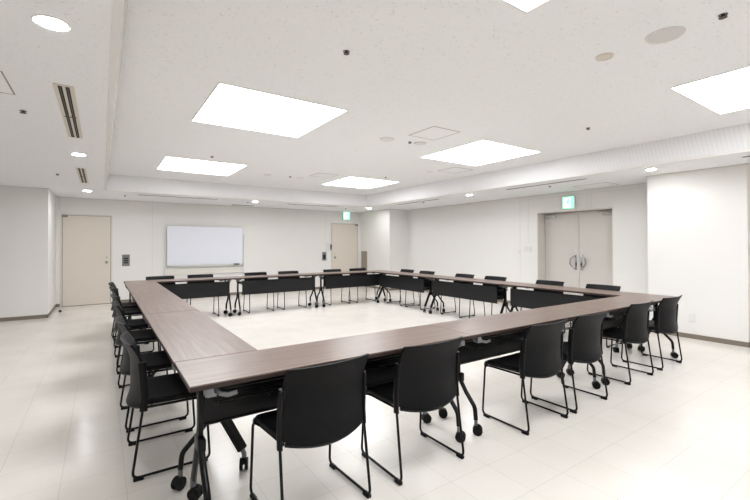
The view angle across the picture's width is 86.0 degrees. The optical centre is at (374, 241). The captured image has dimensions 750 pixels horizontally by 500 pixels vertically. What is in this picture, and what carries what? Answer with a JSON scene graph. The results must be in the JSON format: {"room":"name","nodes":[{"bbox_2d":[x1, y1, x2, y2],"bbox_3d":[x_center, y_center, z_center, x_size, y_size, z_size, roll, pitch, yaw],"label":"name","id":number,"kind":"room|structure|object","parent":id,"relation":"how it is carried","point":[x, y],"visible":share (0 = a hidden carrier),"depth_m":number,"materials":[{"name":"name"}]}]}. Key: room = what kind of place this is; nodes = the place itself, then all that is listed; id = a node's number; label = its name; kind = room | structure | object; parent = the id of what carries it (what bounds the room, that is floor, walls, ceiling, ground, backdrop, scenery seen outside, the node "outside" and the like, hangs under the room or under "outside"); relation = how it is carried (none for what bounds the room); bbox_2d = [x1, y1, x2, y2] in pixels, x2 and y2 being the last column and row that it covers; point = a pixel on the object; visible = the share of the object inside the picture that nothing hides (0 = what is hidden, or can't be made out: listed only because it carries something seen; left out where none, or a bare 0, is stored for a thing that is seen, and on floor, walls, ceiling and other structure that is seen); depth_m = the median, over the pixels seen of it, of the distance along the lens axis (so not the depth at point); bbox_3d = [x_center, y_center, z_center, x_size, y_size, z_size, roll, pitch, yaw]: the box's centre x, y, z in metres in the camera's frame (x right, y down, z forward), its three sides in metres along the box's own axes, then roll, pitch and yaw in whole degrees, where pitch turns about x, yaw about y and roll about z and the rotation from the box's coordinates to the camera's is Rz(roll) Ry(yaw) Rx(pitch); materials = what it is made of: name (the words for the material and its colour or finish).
{"room":"conference room","nodes":[
{"label":"conference room","id":0,"kind":"room"},
{"bbox_2d":[0,186,55,317],"bbox_3d":[-7.927,0.014,7.194,3.387,2.800,1.697,0,-1,-34],"label":"wall","id":1,"kind":"structure","parent":0,"point":[27,215],"depth_m":7.28,"materials":[{"name":"paint"}]},
{"bbox_2d":[0,304,55,321],"bbox_3d":[-4.421,1.332,2.033,3.401,0.065,13.870,0,-1,-34],"label":"baseboard","id":2,"kind":"structure","parent":1,"relation":"attached to","point":[54,307],"depth_m":7.27,"materials":[{"name":"brown plastic"}]},
{"bbox_2d":[56,197,360,303],"bbox_3d":[-3.509,0.042,11.136,8.653,2.800,0.150,0,-1,-34],"label":"wall","id":3,"kind":"structure","parent":0,"point":[275,240],"depth_m":10.51,"materials":[{"name":"paint"}]},
{"bbox_2d":[60,214,111,306],"bbox_3d":[-6.440,0.414,8.999,0.936,2.028,0.080,0,-1,-34],"label":"door","id":4,"kind":"structure","parent":3,"relation":"in","point":[86,240],"depth_m":9.01,"materials":[{"name":"paint"}]},
{"bbox_2d":[59,197,152,252],"bbox_3d":[-3.691,0.211,10.919,7.703,2.329,0.002,0,-1,-34],"label":"joint","id":5,"kind":"object","parent":3,"relation":"attached to","point":[59,197],"visible":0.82,"depth_m":9.76,"materials":[{"name":"white paint"}]},
{"bbox_2d":[122,254,129,265],"bbox_3d":[-5.846,0.446,9.441,0.155,0.270,0.018,0,-1,-34],"label":"control panel","id":6,"kind":"object","parent":3,"relation":"attached to","point":[125,258],"visible":1,"depth_m":9.44,"materials":[{"name":"grey metal"}]},
{"bbox_2d":[56,287,325,306],"bbox_3d":[-3.693,1.408,10.903,7.812,0.065,0.007,0,-1,-34],"label":"baseboard","id":7,"kind":"structure","parent":3,"relation":"attached to","point":[232,293],"depth_m":9.51,"materials":[{"name":"brown plastic"}]},
{"bbox_2d":[164,226,244,275],"bbox_3d":[-4.349,0.248,10.389,1.950,1.258,0.138,0,-1,-34],"label":"whiteboard","id":8,"kind":"object","parent":3,"relation":"attached to","point":[186,245],"visible":0.95,"depth_m":10.33,"materials":[{"name":"plastic"}]},
{"bbox_2d":[177,264,229,266],"bbox_3d":[-4.381,0.623,10.310,1.260,0.026,0.050,0,-1,-34],"label":"marker tray","id":9,"kind":"object","parent":8,"relation":"on","point":[178,265],"depth_m":10.24,"materials":[{"name":"white plastic"}]},
{"bbox_2d":[322,252,325,260],"bbox_3d":[-1.559,0.460,12.358,0.140,0.260,0.018,0,-1,-34],"label":"control panel","id":10,"kind":"object","parent":3,"relation":"attached to","point":[323,253],"visible":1,"depth_m":12.34,"materials":[{"name":"black plastic"}]},
{"bbox_2d":[331,223,357,275],"bbox_3d":[-0.934,0.439,12.746,0.976,2.028,0.080,0,-1,-34],"label":"door","id":11,"kind":"structure","parent":3,"relation":"in","point":[344,236],"depth_m":12.75,"materials":[{"name":"paint"}]},
{"bbox_2d":[342,212,349,219],"bbox_3d":[-0.914,-0.807,12.779,0.250,0.250,0.067,0,-1,-34],"label":"exit sign","id":12,"kind":"object","parent":3,"relation":"attached to","point":[345,215],"visible":1,"depth_m":12.74,"materials":[{"name":"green plastic"}]},
{"bbox_2d":[0,0,749,212],"bbox_3d":[-0.785,-1.216,4.531,12.490,0.406,14.156,0,-1,-34],"label":"ceiling","id":13,"kind":"structure","parent":0,"point":[491,70],"depth_m":3.29,"materials":[{"name":"white paint"}]},
{"bbox_2d":[0,71,14,94],"bbox_3d":[-2.574,-1.027,2.492,0.460,0.003,0.460,0,-1,-34],"label":"ceiling hatch","id":14,"kind":"object","parent":13,"relation":"attached to","point":[5,87],"visible":1,"depth_m":2.66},
{"bbox_2d":[31,14,70,31],"bbox_3d":[-1.532,-1.032,1.907,0.150,0.006,0.150,0,-1,-34],"label":"recessed light","id":15,"kind":"object","parent":13,"relation":"in","point":[49,22],"visible":1,"depth_m":1.90,"materials":[{"name":"white plastic"}]},
{"bbox_2d":[52,83,82,138],"bbox_3d":[-2.482,-1.016,3.280,0.112,0.012,1.550,0,-1,-34],"label":"ceiling vent","id":16,"kind":"object","parent":13,"relation":"in","point":[65,94],"visible":1,"depth_m":3.08,"materials":[{"name":"beige metal"}]},
{"bbox_2d":[71,153,85,155],"bbox_3d":[-3.435,-1.005,4.664,0.150,0.006,0.150,0,-1,-34],"label":"recessed light","id":17,"kind":"object","parent":13,"relation":"in","point":[75,154],"visible":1,"depth_m":4.65,"materials":[{"name":"white plastic"}]},
{"bbox_2d":[76,167,88,182],"bbox_3d":[-4.443,-0.988,6.119,0.112,0.012,1.550,0,-1,-34],"label":"ceiling vent","id":18,"kind":"object","parent":13,"relation":"in","point":[82,174],"visible":1,"depth_m":6.03,"materials":[{"name":"beige metal"}]},
{"bbox_2d":[138,194,217,199],"bbox_3d":[-4.273,-0.966,8.810,1.600,0.011,0.060,0,-1,-34],"label":"ceiling vent","id":19,"kind":"object","parent":13,"relation":"in","point":[138,194],"visible":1,"depth_m":8.76,"materials":[{"name":"grey metal"}]},
{"bbox_2d":[156,156,247,175],"bbox_3d":[-3.039,-1.292,7.017,1.250,0.006,1.250,0,-1,-34],"label":"recessed light","id":20,"kind":"object","parent":13,"relation":"in","point":[168,163],"visible":1,"depth_m":6.94,"materials":[{"name":"white plastic"}]},
{"bbox_2d":[191,82,347,137],"bbox_3d":[-1.137,-1.318,4.222,1.250,0.006,1.250,0,-1,-34],"label":"recessed light","id":21,"kind":"object","parent":13,"relation":"in","point":[228,105],"visible":1,"depth_m":4.12,"materials":[{"name":"white plastic"}]},
{"bbox_2d":[311,173,336,177],"bbox_3d":[-1.003,-1.288,7.882,0.420,0.003,0.420,0,-1,-34],"label":"ceiling hatch","id":22,"kind":"object","parent":13,"relation":"attached to","point":[323,175],"visible":1,"depth_m":7.87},
{"bbox_2d":[321,176,397,188],"bbox_3d":[-0.335,-1.279,8.856,1.250,0.006,1.250,0,-1,-34],"label":"recessed light","id":23,"kind":"object","parent":13,"relation":"in","point":[356,182],"visible":1,"depth_m":8.76,"materials":[{"name":"white plastic"}]},
{"bbox_2d":[379,137,393,141],"bbox_3d":[0.152,-1.310,5.172,0.190,0.009,0.190,0,-1,-34],"label":"cover","id":24,"kind":"object","parent":13,"relation":"attached to","point":[386,139],"visible":1,"depth_m":5.17,"materials":[{"name":"white plastic"}]},
{"bbox_2d":[414,141,425,144],"bbox_3d":[0.602,-1.309,5.381,0.170,0.009,0.170,0,-1,-34],"label":"cover","id":25,"kind":"object","parent":13,"relation":"attached to","point":[420,142],"visible":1,"depth_m":5.37,"materials":[{"name":"white plastic"}]},
{"bbox_2d":[104,0,749,206],"bbox_3d":[0.203,-1.170,5.151,6.047,0.330,10.350,0,-1,-34],"label":"ceiling bulkhead","id":26,"kind":"structure","parent":13,"relation":"attached to","point":[733,139],"depth_m":6.55,"materials":[{"name":"white paint"}]},
{"bbox_2d":[409,126,458,139],"bbox_3d":[0.723,-1.317,4.920,0.430,0.003,0.460,0,-1,-34],"label":"ceiling hatch","id":27,"kind":"object","parent":13,"relation":"attached to","point":[432,133],"visible":1,"depth_m":4.91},
{"bbox_2d":[439,167,471,172],"bbox_3d":[1.465,-1.296,7.348,0.450,0.003,0.440,0,-1,-34],"label":"ceiling hatch","id":28,"kind":"object","parent":13,"relation":"attached to","point":[454,169],"visible":1,"depth_m":7.36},
{"bbox_2d":[421,139,539,165],"bbox_3d":[1.566,-1.306,6.062,1.250,0.006,1.250,0,-1,-34],"label":"recessed light","id":29,"kind":"object","parent":13,"relation":"in","point":[480,152],"visible":1,"depth_m":5.98,"materials":[{"name":"white plastic"}]},
{"bbox_2d":[501,0,550,13],"bbox_3d":[0.722,-1.345,1.490,1.250,0.006,1.250,0,-1,-34],"label":"recessed light","id":30,"kind":"object","parent":13,"relation":"in","point":[525,6],"visible":1,"depth_m":2.26,"materials":[{"name":"white plastic"}]},
{"bbox_2d":[505,178,587,189],"bbox_3d":[2.939,-0.991,7.029,0.060,0.011,1.550,0,-1,-34],"label":"ceiling vent","id":31,"kind":"object","parent":13,"relation":"in","point":[583,178],"visible":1,"depth_m":6.91,"materials":[{"name":"grey metal"}]},
{"bbox_2d":[573,182,618,188],"bbox_3d":[3.941,-0.995,7.191,0.450,0.003,0.600,0,-1,-34],"label":"ceiling hatch","id":32,"kind":"object","parent":13,"relation":"attached to","point":[605,183],"visible":1,"depth_m":7.17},
{"bbox_2d":[595,52,613,60],"bbox_3d":[1.657,-1.332,2.906,0.116,0.009,0.116,0,-1,-34],"label":"detector","id":33,"kind":"object","parent":13,"relation":"attached to","point":[604,56],"visible":1,"depth_m":2.90,"materials":[{"name":"beige plastic"}]},
{"bbox_2d":[645,26,685,43],"bbox_3d":[1.882,-1.335,2.612,0.216,0.009,0.216,0,-1,-34],"label":"ceiling speaker","id":34,"kind":"object","parent":13,"relation":"attached to","point":[667,34],"visible":1,"depth_m":2.60,"materials":[{"name":"white plastic"}]},
{"bbox_2d":[669,66,749,114],"bbox_3d":[3.425,-1.333,3.330,1.250,0.006,1.250,0,-1,-34],"label":"recessed light","id":35,"kind":"object","parent":13,"relation":"in","point":[729,91],"visible":1,"depth_m":3.57,"materials":[{"name":"white plastic"}]},
{"bbox_2d":[718,12,727,19],"bbox_3d":[2.061,-1.332,2.383,0.048,0.019,0.048,0,-1,-34],"label":"sprinkler head","id":36,"kind":"object","parent":13,"relation":"attached to","point":[723,16],"visible":1,"depth_m":2.38},
{"bbox_2d":[0,287,749,499],"bbox_3d":[-0.720,1.441,4.550,12.640,0.120,14.156,0,-1,-34],"label":"floor","id":37,"kind":"structure","parent":0,"point":[681,431],"depth_m":2.95,"materials":[{"name":"tile"}]},
{"bbox_2d":[108,282,143,337],"bbox_3d":[-3.776,1.014,6.131,0.489,0.770,0.514,0,-1,-31],"label":"chair","id":38,"kind":"object","parent":37,"relation":"on","point":[126,304],"visible":0.26,"depth_m":6.03,"materials":[{"name":"black plastic"}]},
{"bbox_2d":[109,286,149,347],"bbox_3d":[-3.382,1.008,5.551,0.489,0.770,0.514,0,-1,-34],"label":"chair","id":39,"kind":"object","parent":37,"relation":"on","point":[128,311],"visible":0.36,"depth_m":5.39,"materials":[{"name":"black plastic"}]},
{"bbox_2d":[110,293,159,367],"bbox_3d":[-2.808,1.000,4.708,0.489,0.770,0.514,0,-1,-35],"label":"chair","id":40,"kind":"object","parent":37,"relation":"on","point":[138,324],"visible":0.3,"depth_m":4.58,"materials":[{"name":"black plastic"}]},
{"bbox_2d":[111,300,167,387],"bbox_3d":[-2.385,0.994,4.077,0.489,0.770,0.514,0,-1,-34],"label":"chair","id":41,"kind":"object","parent":37,"relation":"on","point":[147,335],"visible":0.43,"depth_m":3.93,"materials":[{"name":"black plastic"}]},
{"bbox_2d":[125,282,169,329],"bbox_3d":[-3.396,1.037,5.948,0.452,0.720,1.783,0,-1,-34],"label":"folding table","id":42,"kind":"object","parent":37,"relation":"on","point":[142,287],"visible":0.27,"depth_m":5.76,"materials":[{"name":"black paint"}]},
{"bbox_2d":[115,316,188,432],"bbox_3d":[-1.773,0.986,3.186,0.489,0.770,0.514,0,-1,-36],"label":"chair","id":43,"kind":"object","parent":37,"relation":"on","point":[157,360],"visible":0.45,"depth_m":3.05,"materials":[{"name":"black plastic"}]},
{"bbox_2d":[146,276,175,284],"bbox_3d":[-3.832,1.024,7.216,0.514,0.770,0.489,0,-1,-34],"label":"chair","id":44,"kind":"object","parent":37,"relation":"on","point":[150,277],"visible":0.07,"depth_m":7.39,"materials":[{"name":"black plastic"}]},
{"bbox_2d":[132,292,196,377],"bbox_3d":[-2.390,1.023,4.469,0.452,0.720,1.783,0,-1,-34],"label":"folding table","id":45,"kind":"object","parent":37,"relation":"on","point":[163,302],"visible":0.34,"depth_m":4.27,"materials":[{"name":"black paint"}]},
{"bbox_2d":[120,331,210,481],"bbox_3d":[-1.354,0.980,2.589,0.489,0.770,0.514,0,-1,-34],"label":"chair","id":46,"kind":"object","parent":37,"relation":"on","point":[144,391],"visible":0.83,"depth_m":2.42,"materials":[{"name":"black plastic"}]},
{"bbox_2d":[124,276,235,318],"bbox_3d":[-3.471,1.048,7.252,1.783,0.720,0.452,0,-1,-34],"label":"folding table","id":47,"kind":"object","parent":37,"relation":"on","point":[208,289],"visible":0.64,"depth_m":7.26,"materials":[{"name":"black paint"}]},
{"bbox_2d":[144,310,256,490],"bbox_3d":[-1.384,1.008,2.990,0.452,0.720,1.783,0,-1,-34],"label":"folding table","id":48,"kind":"object","parent":37,"relation":"on","point":[191,334],"visible":0.57,"depth_m":2.56,"materials":[{"name":"black paint"}]},
{"bbox_2d":[178,470,182,476],"bbox_3d":[-1.074,1.273,2.221,0.025,0.048,0.025,0,-1,-34],"label":"socket","id":49,"kind":"object","parent":48,"relation":"attached to","point":[180,472],"depth_m":2.21,"materials":[{"name":"grey metal"}]},
{"bbox_2d":[241,449,246,457],"bbox_3d":[-0.791,1.266,2.414,0.039,0.061,0.032,0,-1,-34],"label":"socket","id":50,"kind":"object","parent":48,"relation":"attached to","point":[244,455],"depth_m":2.40,"materials":[{"name":"grey metal"}]},
{"bbox_2d":[187,274,218,315],"bbox_3d":[-3.262,1.026,7.604,0.514,0.770,0.489,0,-1,-34],"label":"chair","id":51,"kind":"object","parent":37,"relation":"on","point":[198,275],"visible":0.13,"depth_m":7.75,"materials":[{"name":"black plastic"}]},
{"bbox_2d":[243,272,273,312],"bbox_3d":[-2.377,1.030,8.206,0.514,0.770,0.489,0,-1,-34],"label":"chair","id":52,"kind":"object","parent":37,"relation":"on","point":[249,273],"visible":0.18,"depth_m":8.34,"materials":[{"name":"black plastic"}]},
{"bbox_2d":[230,273,321,315],"bbox_3d":[-1.995,1.055,8.256,1.783,0.720,0.452,0,-1,-34],"label":"folding table","id":53,"kind":"object","parent":37,"relation":"on","point":[307,283],"visible":0.98,"depth_m":8.07,"materials":[{"name":"black paint"}]},
{"bbox_2d":[277,271,306,309],"bbox_3d":[-1.786,1.033,8.608,0.514,0.770,0.489,0,-1,-34],"label":"chair","id":54,"kind":"object","parent":37,"relation":"on","point":[279,272],"visible":0.27,"depth_m":8.70,"materials":[{"name":"black plastic"}]},
{"bbox_2d":[249,353,370,499],"bbox_3d":[-0.336,0.974,2.128,0.514,0.770,0.489,0,-1,-37],"label":"chair","id":55,"kind":"object","parent":37,"relation":"on","point":[320,405],"visible":1,"depth_m":1.96,"materials":[{"name":"black plastic"}]},
{"bbox_2d":[175,325,471,499],"bbox_3d":[-0.195,1.002,2.438,1.783,0.720,0.452,0,-1,-34],"label":"folding table","id":56,"kind":"object","parent":37,"relation":"on","point":[237,385],"visible":0.66,"depth_m":2.22,"materials":[{"name":"brown wood"}]},
{"bbox_2d":[190,478,196,487],"bbox_3d":[-0.956,1.264,2.119,0.032,0.061,0.039,0,-1,-34],"label":"socket","id":57,"kind":"object","parent":56,"relation":"attached to","point":[193,483],"depth_m":2.11,"materials":[{"name":"grey metal"}]},
{"bbox_2d":[212,356,399,405],"bbox_3d":[-0.191,0.763,2.433,1.512,0.043,0.268,0,-1,-34],"label":"wire shelf","id":58,"kind":"object","parent":56,"relation":"attached to","point":[381,366],"depth_m":2.13,"materials":[{"name":"black paint"}]},
{"bbox_2d":[322,269,350,304],"bbox_3d":[-0.893,1.037,9.216,0.514,0.770,0.489,0,-1,-34],"label":"chair","id":59,"kind":"object","parent":37,"relation":"on","point":[325,270],"visible":0.34,"depth_m":9.34,"materials":[{"name":"black plastic"}]},
{"bbox_2d":[315,270,385,306],"bbox_3d":[-0.519,1.062,9.260,1.783,0.720,0.452,0,-1,-34],"label":"folding table","id":60,"kind":"object","parent":37,"relation":"on","point":[345,281],"visible":0.76,"depth_m":9.03,"materials":[{"name":"black paint"}]},
{"bbox_2d":[348,268,375,302],"bbox_3d":[-0.318,1.039,9.607,0.514,0.770,0.489,0,-1,-34],"label":"chair","id":61,"kind":"object","parent":37,"relation":"on","point":[351,269],"visible":0.32,"depth_m":9.75,"materials":[{"name":"black plastic"}]},
{"bbox_2d":[386,269,414,305],"bbox_3d":[0.591,1.034,9.150,0.489,0.770,0.514,0,-1,-34],"label":"chair","id":62,"kind":"object","parent":37,"relation":"on","point":[402,270],"visible":0.33,"depth_m":9.23,"materials":[{"name":"black plastic"}]},
{"bbox_2d":[374,271,441,312],"bbox_3d":[0.666,1.055,8.710,0.452,0.720,1.783,0,-1,-34],"label":"folding table","id":63,"kind":"object","parent":37,"relation":"on","point":[396,282],"visible":0.85,"depth_m":8.49,"materials":[{"name":"black paint"}]},
{"bbox_2d":[361,336,463,485],"bbox_3d":[0.243,0.977,2.534,0.514,0.770,0.489,0,-1,-34],"label":"chair","id":64,"kind":"object","parent":37,"relation":"on","point":[426,377],"visible":0.98,"depth_m":2.36,"materials":[{"name":"black plastic"}]},
{"bbox_2d":[405,271,434,309],"bbox_3d":[0.973,1.029,8.588,0.489,0.770,0.514,0,-1,-34],"label":"chair","id":65,"kind":"object","parent":37,"relation":"on","point":[426,285],"visible":0.35,"depth_m":8.66,"materials":[{"name":"black plastic"}]},
{"bbox_2d":[440,273,474,317],"bbox_3d":[1.587,1.020,7.686,0.489,0.770,0.514,0,-1,-34],"label":"chair","id":66,"kind":"object","parent":37,"relation":"on","point":[457,274],"visible":0.27,"depth_m":7.76,"materials":[{"name":"black plastic"}]},
{"bbox_2d":[426,276,516,313],"bbox_3d":[1.673,1.041,7.231,0.452,0.720,1.783,0,-1,-34],"label":"folding table","id":67,"kind":"object","parent":37,"relation":"on","point":[483,293],"visible":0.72,"depth_m":7.03,"materials":[{"name":"black paint"}]},
{"bbox_2d":[469,276,506,317],"bbox_3d":[2.000,1.014,7.079,0.489,0.770,0.514,0,-1,-34],"label":"chair","id":68,"kind":"object","parent":37,"relation":"on","point":[500,295],"visible":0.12,"depth_m":7.13,"materials":[{"name":"black plastic"}]},
{"bbox_2d":[429,305,603,435],"bbox_3d":[1.280,1.008,3.442,1.783,0.720,0.452,0,-1,-34],"label":"folding table","id":69,"kind":"object","parent":37,"relation":"on","point":[497,334],"visible":0.62,"depth_m":3.29,"materials":[{"name":"black paint"}]},
{"bbox_2d":[463,322,572,349],"bbox_3d":[1.285,0.770,3.437,1.512,0.043,0.268,0,-1,-34],"label":"wire shelf","id":70,"kind":"object","parent":69,"relation":"attached to","point":[523,330],"depth_m":3.20,"materials":[{"name":"black metal"}]},
{"bbox_2d":[482,319,568,435],"bbox_3d":[1.175,0.981,3.119,0.514,0.770,0.489,0,-1,-34],"label":"chair","id":71,"kind":"object","parent":37,"relation":"on","point":[540,355],"visible":1,"depth_m":2.94,"materials":[{"name":"black plastic"}]},
{"bbox_2d":[520,280,564,332],"bbox_3d":[2.591,1.006,6.211,0.489,0.770,0.514,0,-1,-34],"label":"chair","id":72,"kind":"object","parent":37,"relation":"on","point":[544,282],"visible":0.13,"depth_m":6.32,"materials":[{"name":"black plastic"}]},
{"bbox_2d":[501,282,634,352],"bbox_3d":[2.680,1.027,5.751,0.452,0.720,1.783,0,-1,-34],"label":"folding table","id":73,"kind":"object","parent":37,"relation":"on","point":[530,299],"visible":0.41,"depth_m":5.78,"materials":[{"name":"black paint"}]},
{"bbox_2d":[530,311,607,413],"bbox_3d":[1.690,0.983,3.482,0.514,0.770,0.489,0,-1,-35],"label":"chair","id":74,"kind":"object","parent":37,"relation":"on","point":[585,336],"visible":0.81,"depth_m":3.28,"materials":[{"name":"black plastic"}]},
{"bbox_2d":[570,284,621,347],"bbox_3d":[3.046,0.999,5.541,0.489,0.770,0.514,0,-1,-34],"label":"chair","id":75,"kind":"object","parent":37,"relation":"on","point":[589,286],"visible":0.15,"depth_m":5.66,"materials":[{"name":"black plastic"}]},
{"bbox_2d":[562,293,678,385],"bbox_3d":[2.756,1.015,4.447,1.783,0.720,0.452,0,-1,-34],"label":"folding table","id":76,"kind":"object","parent":37,"relation":"on","point":[616,306],"visible":0.48,"depth_m":4.41,"materials":[{"name":"black paint"}]},
{"bbox_2d":[602,306,655,321],"bbox_3d":[2.760,0.777,4.442,1.512,0.043,0.268,0,-1,-34],"label":"wire shelf","id":77,"kind":"object","parent":76,"relation":"attached to","point":[615,312],"depth_m":4.32,"materials":[{"name":"black metal"}]},
{"bbox_2d":[587,300,653,384],"bbox_3d":[2.529,0.988,4.125,0.514,0.770,0.489,0,-1,-34],"label":"chair","id":78,"kind":"object","parent":37,"relation":"on","point":[635,323],"visible":0.82,"depth_m":3.94,"materials":[{"name":"black plastic"}]},
{"bbox_2d":[621,295,682,370],"bbox_3d":[3.151,0.991,4.561,0.514,0.770,0.489,0,-1,-34],"label":"chair","id":79,"kind":"object","parent":37,"relation":"on","point":[666,313],"visible":0.78,"depth_m":4.36,"materials":[{"name":"black plastic"}]},
{"bbox_2d":[360,164,749,341],"bbox_3d":[3.848,0.002,7.763,1.184,2.800,14.006,0,-1,-34],"label":"wall","id":80,"kind":"structure","parent":0,"point":[686,234],"depth_m":6.92,"materials":[{"name":"paint"}]},
{"bbox_2d":[361,251,366,269],"bbox_3d":[-0.347,0.853,12.904,0.018,1.080,0.330,0,-1,-34],"label":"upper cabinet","id":81,"kind":"object","parent":80,"relation":"attached to","point":[363,253],"visible":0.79,"depth_m":12.89,"materials":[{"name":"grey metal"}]},
{"bbox_2d":[6,163,749,212],"bbox_3d":[-0.909,-1.007,4.445,11.906,0.011,13.872,0,-1,-34],"label":"trim","id":82,"kind":"structure","parent":80,"relation":"attached to","point":[747,163],"depth_m":8.82,"materials":[{"name":"white paint"}]},
{"bbox_2d":[524,246,530,251],"bbox_3d":[3.324,0.172,8.768,0.018,0.120,0.180,0,-1,-34],"label":"light switch","id":83,"kind":"object","parent":80,"relation":"attached to","point":[526,248],"visible":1,"depth_m":8.76,"materials":[{"name":"plastic"}]},
{"bbox_2d":[363,286,749,347],"bbox_3d":[3.706,1.369,7.562,0.748,0.065,13.870,0,-1,-34],"label":"baseboard","id":84,"kind":"structure","parent":80,"relation":"attached to","point":[686,335],"depth_m":5.60,"materials":[{"name":"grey plastic"}]},
{"bbox_2d":[562,196,575,208],"bbox_3d":[3.842,-0.766,7.968,0.067,0.250,0.250,0,-1,-34],"label":"exit sign","id":85,"kind":"object","parent":80,"relation":"attached to","point":[568,202],"visible":1,"depth_m":7.93,"materials":[{"name":"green plastic"}]},
{"bbox_2d":[537,207,612,295],"bbox_3d":[4.024,0.395,8.033,0.315,2.020,1.540,0,-1,-34],"label":"door","id":86,"kind":"structure","parent":80,"relation":"in","point":[575,247],"depth_m":8.14,"materials":[{"name":"paint"}]},
{"bbox_2d":[689,313,695,321],"bbox_3d":[4.507,1.084,5.718,0.018,0.120,0.075,0,-1,-34],"label":"wall outlet","id":87,"kind":"object","parent":80,"relation":"attached to","point":[691,315],"visible":1,"depth_m":5.71,"materials":[{"name":"white plastic"}]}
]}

